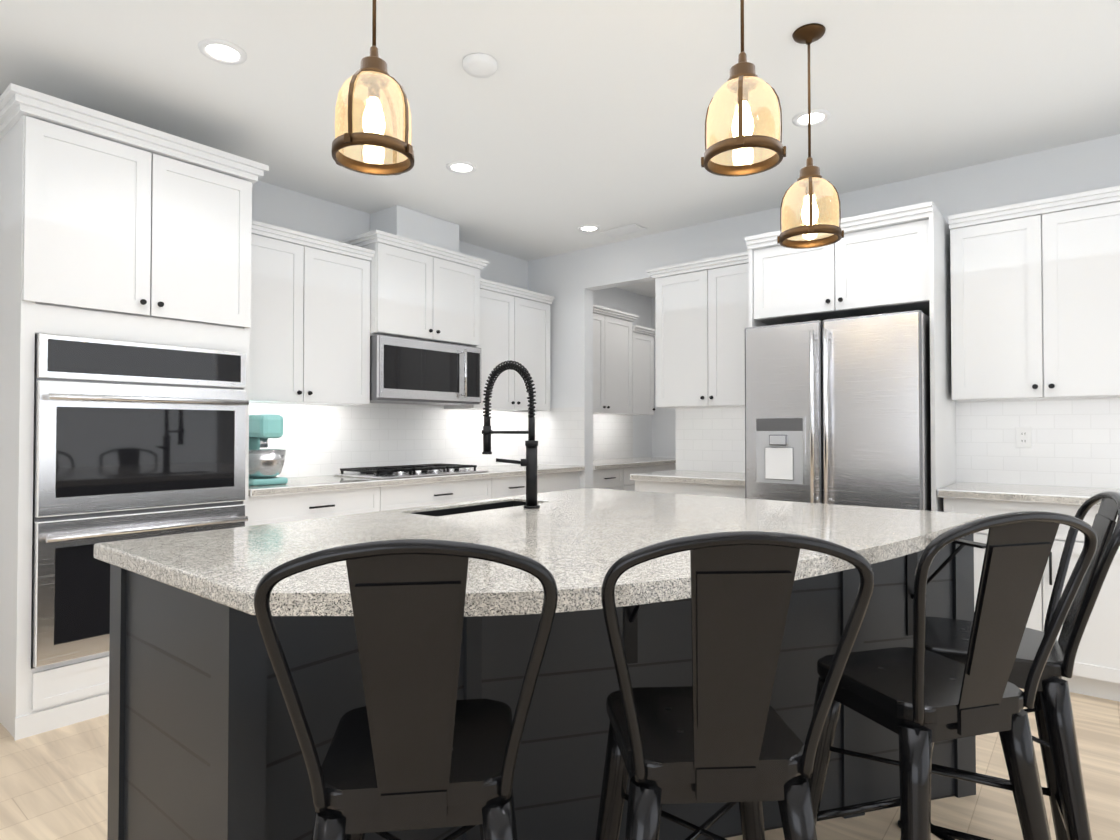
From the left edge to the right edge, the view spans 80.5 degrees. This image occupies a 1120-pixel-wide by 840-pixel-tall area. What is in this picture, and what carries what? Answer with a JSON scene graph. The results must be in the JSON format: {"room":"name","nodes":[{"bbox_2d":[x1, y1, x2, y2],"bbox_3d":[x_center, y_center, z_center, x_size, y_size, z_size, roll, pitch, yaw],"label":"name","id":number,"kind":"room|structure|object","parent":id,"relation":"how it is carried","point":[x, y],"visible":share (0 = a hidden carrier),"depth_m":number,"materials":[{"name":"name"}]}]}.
{"room":"kitchen","nodes":[
{"label":"kitchen","id":0,"kind":"room"},
{"bbox_2d":[249,180,651,477],"bbox_3d":[-2.171,-0.095,3.644,0.122,2.720,10.100,-1,-1,39],"label":"wall","id":1,"kind":"structure","parent":0,"point":[328,440],"depth_m":4.78,"materials":[{"name":"white paint"}]},
{"bbox_2d":[280,424,290,442],"bbox_3d":[-1.705,0.083,4.113,0.008,0.114,0.070,-1,-1,39],"label":"electrical outlet","id":2,"kind":"object","parent":1,"relation":"attached to","point":[286,437],"visible":0.88,"depth_m":4.11,"materials":[{"name":"white plastic"}]},
{"bbox_2d":[249,225,369,405],"bbox_3d":[-1.624,-0.570,3.970,0.325,0.938,0.916,-1,-1,39],"label":"upper cabinet","id":3,"kind":"object","parent":1,"relation":"attached to","point":[323,310],"depth_m":3.89,"materials":[{"name":"white wood"}]},
{"bbox_2d":[341,237,484,348],"bbox_3d":[-1.025,-0.843,4.658,0.400,0.590,0.900,-1,-1,39],"label":"upper cabinet","id":4,"kind":"object","parent":1,"relation":"attached to","point":[417,293],"depth_m":4.47,"materials":[{"name":"white wood"}]},
{"bbox_2d":[370,335,480,405],"bbox_3d":[-0.999,-0.326,4.629,0.463,0.413,0.894,-1,-1,39],"label":"microwave","id":5,"kind":"object","parent":4,"relation":"attached to","point":[411,371],"visible":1,"depth_m":4.45,"materials":[{"name":"silver metal"}]},
{"bbox_2d":[365,205,460,256],"bbox_3d":[-1.033,-1.306,4.736,0.299,0.257,0.559,-1,-1,39],"label":"chase","id":6,"kind":"object","parent":1,"relation":"attached to","point":[398,223],"depth_m":4.55,"materials":[{"name":"white paint"}]},
{"bbox_2d":[444,285,552,411],"bbox_3d":[-0.489,-0.543,5.377,0.325,0.928,0.900,-1,-1,39],"label":"upper cabinet","id":7,"kind":"object","parent":1,"relation":"attached to","point":[517,325],"depth_m":5.28,"materials":[{"name":"white wood"}]},
{"bbox_2d":[593,308,636,414],"bbox_3d":[0.317,-0.538,6.378,0.325,0.948,1.021,-1,-1,39],"label":"upper cabinet","id":8,"kind":"object","parent":1,"relation":"attached to","point":[623,365],"depth_m":6.39,"materials":[{"name":"white wood"}]},
{"bbox_2d":[637,328,654,414],"bbox_3d":[0.731,-0.480,6.890,0.325,0.848,0.420,-1,-1,39],"label":"upper cabinet","id":9,"kind":"object","parent":1,"relation":"attached to","point":[645,340],"depth_m":6.83,"materials":[{"name":"white wood"}]},
{"bbox_2d":[0,688,1119,839],"bbox_3d":[0.288,1.284,1.639,6.440,0.100,10.340,-1,-1,39],"label":"floor","id":10,"kind":"structure","parent":0,"point":[54,784],"depth_m":2.21,"materials":[{"name":"brown wood"}]},
{"bbox_2d":[0,83,268,740],"bbox_3d":[-2.045,-0.013,3.123,0.722,2.540,1.020,-1,-1,39],"label":"tall cabinet","id":11,"kind":"object","parent":10,"relation":"on","point":[125,286],"visible":0.88,"depth_m":2.79,"materials":[{"name":"white wood"}]},
{"bbox_2d":[248,480,383,525],"bbox_3d":[-1.555,0.831,3.816,0.600,0.874,0.798,-1,-1,39],"label":"base cabinet","id":12,"kind":"object","parent":10,"relation":"on","point":[301,498],"depth_m":3.60,"materials":[{"name":"white wood"}]},
{"bbox_2d":[249,414,287,485],"bbox_3d":[-1.664,0.161,3.648,0.353,0.380,0.226,-1,-1,39],"label":"stand mixer","id":13,"kind":"object","parent":12,"relation":"on","point":[265,466],"visible":0.83,"depth_m":3.54,"materials":[{"name":"teal"}]},
{"bbox_2d":[334,463,487,478],"bbox_3d":[-0.987,0.341,4.480,0.510,0.046,0.900,-1,-1,39],"label":"cooktop","id":14,"kind":"object","parent":12,"relation":"in","point":[391,472],"visible":1,"depth_m":4.32,"materials":[{"name":"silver metal"}]},
{"bbox_2d":[254,539,557,839],"bbox_3d":[-0.241,0.700,1.149,0.438,1.060,0.500,0,-1,-7],"label":"stool","id":15,"kind":"object","parent":10,"relation":"on","point":[415,743],"visible":1,"depth_m":0.99,"materials":[{"name":"grey metal"}]},
{"bbox_2d":[340,472,499,510],"bbox_3d":[-1.010,0.842,4.491,0.600,0.874,1.062,-1,-1,39],"label":"base cabinet","id":16,"kind":"object","parent":10,"relation":"on","point":[408,492],"depth_m":4.26,"materials":[{"name":"white wood"}]},
{"bbox_2d":[469,468,525,497],"bbox_3d":[-0.571,0.850,5.036,0.600,0.874,0.459,-1,-1,39],"label":"base cabinet","id":17,"kind":"object","parent":10,"relation":"on","point":[511,483],"depth_m":4.83,"materials":[{"name":"white wood"}]},
{"bbox_2d":[492,468,583,492],"bbox_3d":[-0.260,0.856,5.421,0.600,0.874,0.652,-1,-1,39],"label":"base cabinet","id":18,"kind":"object","parent":10,"relation":"on","point":[548,479],"depth_m":5.23,"materials":[{"name":"white wood"}]},
{"bbox_2d":[107,536,985,839],"bbox_3d":[0.173,0.796,1.919,1.704,0.884,2.044,-1,-1,39],"label":"kitchen island","id":19,"kind":"object","parent":10,"relation":"on","point":[202,742],"depth_m":1.52,"materials":[{"name":"wood"}]},
{"bbox_2d":[94,488,984,751],"bbox_3d":[0.132,0.334,1.947,1.670,0.040,2.080,-1,-1,39],"label":"island countertop","id":20,"kind":"structure","parent":19,"relation":"on","point":[576,534],"depth_m":1.83,"materials":[{"name":"white stone"}]},
{"bbox_2d":[481,360,539,508],"bbox_3d":[-0.211,0.048,2.467,0.281,0.548,0.126,-1,-1,39],"label":"faucet","id":21,"kind":"object","parent":20,"relation":"on","point":[529,462],"visible":1,"depth_m":2.42,"materials":[{"name":"black metal"}]},
{"bbox_2d":[593,465,628,489],"bbox_3d":[0.204,0.865,5.997,0.600,0.874,0.561,-1,-1,39],"label":"base cabinet","id":22,"kind":"object","parent":10,"relation":"on","point":[614,473],"depth_m":5.82,"materials":[{"name":"white wood"}]},
{"bbox_2d":[593,461,672,490],"bbox_3d":[0.612,0.873,6.503,0.600,0.874,0.861,-1,-1,39],"label":"countertop","id":23,"kind":"structure","parent":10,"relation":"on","point":[635,467],"depth_m":6.24,"materials":[{"name":"white stone"}]},
{"bbox_2d":[630,470,744,497],"bbox_3d":[0.991,0.821,4.430,0.831,0.914,0.636,-1,-1,39],"label":"base cabinet","id":24,"kind":"object","parent":10,"relation":"on","point":[714,483],"visible":0.23,"depth_m":4.23,"materials":[{"name":"white wood"}]},
{"bbox_2d":[596,531,873,839],"bbox_3d":[0.268,0.701,1.225,0.438,1.060,0.500,0,-1,-3],"label":"stool","id":25,"kind":"object","parent":10,"relation":"on","point":[719,730],"visible":1,"depth_m":1.08,"materials":[{"name":"grey metal"}]},
{"bbox_2d":[745,310,930,510],"bbox_3d":[1.630,0.368,3.780,0.910,1.800,0.817,-1,-1,39],"label":"fridge","id":26,"kind":"object","parent":10,"relation":"on","point":[837,411],"visible":0.5,"depth_m":3.46,"materials":[{"name":"silver metal"}]},
{"bbox_2d":[745,201,955,511],"bbox_3d":[1.690,0.091,3.859,0.980,2.355,0.665,-1,-1,39],"label":"surround","id":27,"kind":"object","parent":10,"relation":"on","point":[894,260],"visible":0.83,"depth_m":3.58,"materials":[{"name":"white wood"}]},
{"bbox_2d":[808,511,1097,839],"bbox_3d":[0.811,0.704,1.461,0.438,1.060,0.500,0,-1,-16],"label":"stool","id":28,"kind":"object","parent":10,"relation":"on","point":[918,698],"visible":0.98,"depth_m":1.33,"materials":[{"name":"grey metal"}]},
{"bbox_2d":[898,491,1119,839],"bbox_3d":[1.156,0.709,1.738,0.500,1.060,0.438,0,-1,29],"label":"stool","id":29,"kind":"object","parent":10,"relation":"on","point":[1056,740],"visible":0.67,"depth_m":1.60,"materials":[{"name":"grey metal"}]},
{"bbox_2d":[937,486,1119,701],"bbox_3d":[2.446,0.823,3.280,0.861,0.874,0.600,-1,-1,39],"label":"base cabinet","id":30,"kind":"object","parent":10,"relation":"on","point":[1096,671],"depth_m":3.02,"materials":[{"name":"white wood"}]},
{"bbox_2d":[0,0,1119,297],"bbox_3d":[0.288,-1.535,1.683,6.440,0.100,10.340,-1,-1,39],"label":"ceiling","id":31,"kind":"structure","parent":0,"point":[562,122],"depth_m":2.93,"materials":[{"name":"white paint"}]},
{"bbox_2d":[198,39,246,64],"bbox_3d":[-1.344,-1.465,2.638,0.176,0.008,0.176,-1,-1,39],"label":"recessed light","id":32,"kind":"object","parent":31,"relation":"in","point":[223,51],"visible":1,"depth_m":2.63,"materials":[{"name":"white plastic"}]},
{"bbox_2d":[331,0,414,175],"bbox_3d":[-0.515,-1.099,1.836,0.227,0.763,0.227,-1,-1,39],"label":"pendant light","id":33,"kind":"object","parent":31,"relation":"hanging from","point":[374,78],"visible":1,"depth_m":1.78,"materials":[{"name":"glass"}]},
{"bbox_2d":[446,161,476,173],"bbox_3d":[-0.565,-1.447,3.795,0.176,0.008,0.176,-1,-1,39],"label":"recessed light","id":34,"kind":"object","parent":31,"relation":"in","point":[461,167],"visible":1,"depth_m":3.80,"materials":[{"name":"white plastic"}]},
{"bbox_2d":[463,53,496,77],"bbox_3d":[-0.328,-1.451,2.718,0.140,0.034,0.140,-1,-1,39],"label":"smoke detector","id":35,"kind":"object","parent":31,"relation":"attached to","point":[479,65],"visible":1,"depth_m":2.69,"materials":[{"name":"white plastic"}]},
{"bbox_2d":[577,224,600,231],"bbox_3d":[0.216,-1.429,4.939,0.176,0.008,0.176,-1,-1,39],"label":"recessed light","id":36,"kind":"object","parent":31,"relation":"in","point":[589,228],"visible":0.98,"depth_m":4.93,"materials":[{"name":"white plastic"}]},
{"bbox_2d":[600,224,646,236],"bbox_3d":[0.480,-1.426,4.995,0.320,0.012,0.160,-1,-1,39],"label":"ceiling vent","id":37,"kind":"object","parent":31,"relation":"in","point":[625,230],"visible":1,"depth_m":4.97,"materials":[{"name":"white plastic"}]},
{"bbox_2d":[701,0,785,176],"bbox_3d":[0.526,-1.111,1.909,0.227,0.738,0.227,-1,-1,39],"label":"pendant light","id":38,"kind":"object","parent":31,"relation":"hanging from","point":[743,81],"visible":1,"depth_m":1.85,"materials":[{"name":"yellow glass"}]},
{"bbox_2d":[777,23,843,248],"bbox_3d":[0.945,-1.074,2.508,0.227,0.793,0.227,-1,-1,39],"label":"pendant light","id":39,"kind":"object","parent":31,"relation":"hanging from","point":[809,179],"visible":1,"depth_m":2.47,"materials":[{"name":"glass"}]},
{"bbox_2d":[792,109,830,126],"bbox_3d":[1.213,-1.456,3.197,0.176,0.008,0.176,-1,-1,39],"label":"recessed light","id":40,"kind":"object","parent":31,"relation":"in","point":[819,116],"visible":0.9,"depth_m":3.19,"materials":[{"name":"white plastic"}]},
{"bbox_2d":[651,298,675,457],"bbox_3d":[3.495,-0.064,5.639,6.200,2.720,0.120,-1,-1,39],"label":"wall","id":41,"kind":"structure","parent":0,"point":[663,432],"depth_m":7.45,"materials":[{"name":"white paint"}]},
{"bbox_2d":[528,134,1119,488],"bbox_3d":[2.164,-0.089,3.988,6.200,2.720,0.122,-1,-1,39],"label":"wall","id":42,"kind":"structure","parent":0,"point":[1075,442],"depth_m":4.04,"materials":[{"name":"white paint"}]},
{"bbox_2d":[646,252,748,407],"bbox_3d":[1.062,-0.581,4.565,0.860,0.978,0.370,-1,-1,39],"label":"upper cabinet","id":43,"kind":"object","parent":42,"relation":"attached to","point":[701,315],"visible":0.81,"depth_m":4.47,"materials":[{"name":"white wood"}]},
{"bbox_2d":[1016,427,1031,447],"bbox_3d":[2.527,0.095,3.607,0.070,0.114,0.008,-1,-1,39],"label":"electrical outlet","id":44,"kind":"object","parent":42,"relation":"attached to","point":[1023,438],"visible":1,"depth_m":3.60,"materials":[{"name":"white plastic"}]},
{"bbox_2d":[949,194,1119,401],"bbox_3d":[2.533,-0.579,3.408,0.860,0.938,0.325,-1,-1,39],"label":"upper cabinet","id":45,"kind":"object","parent":42,"relation":"attached to","point":[1035,300],"depth_m":3.31,"materials":[{"name":"white wood"}]}
]}

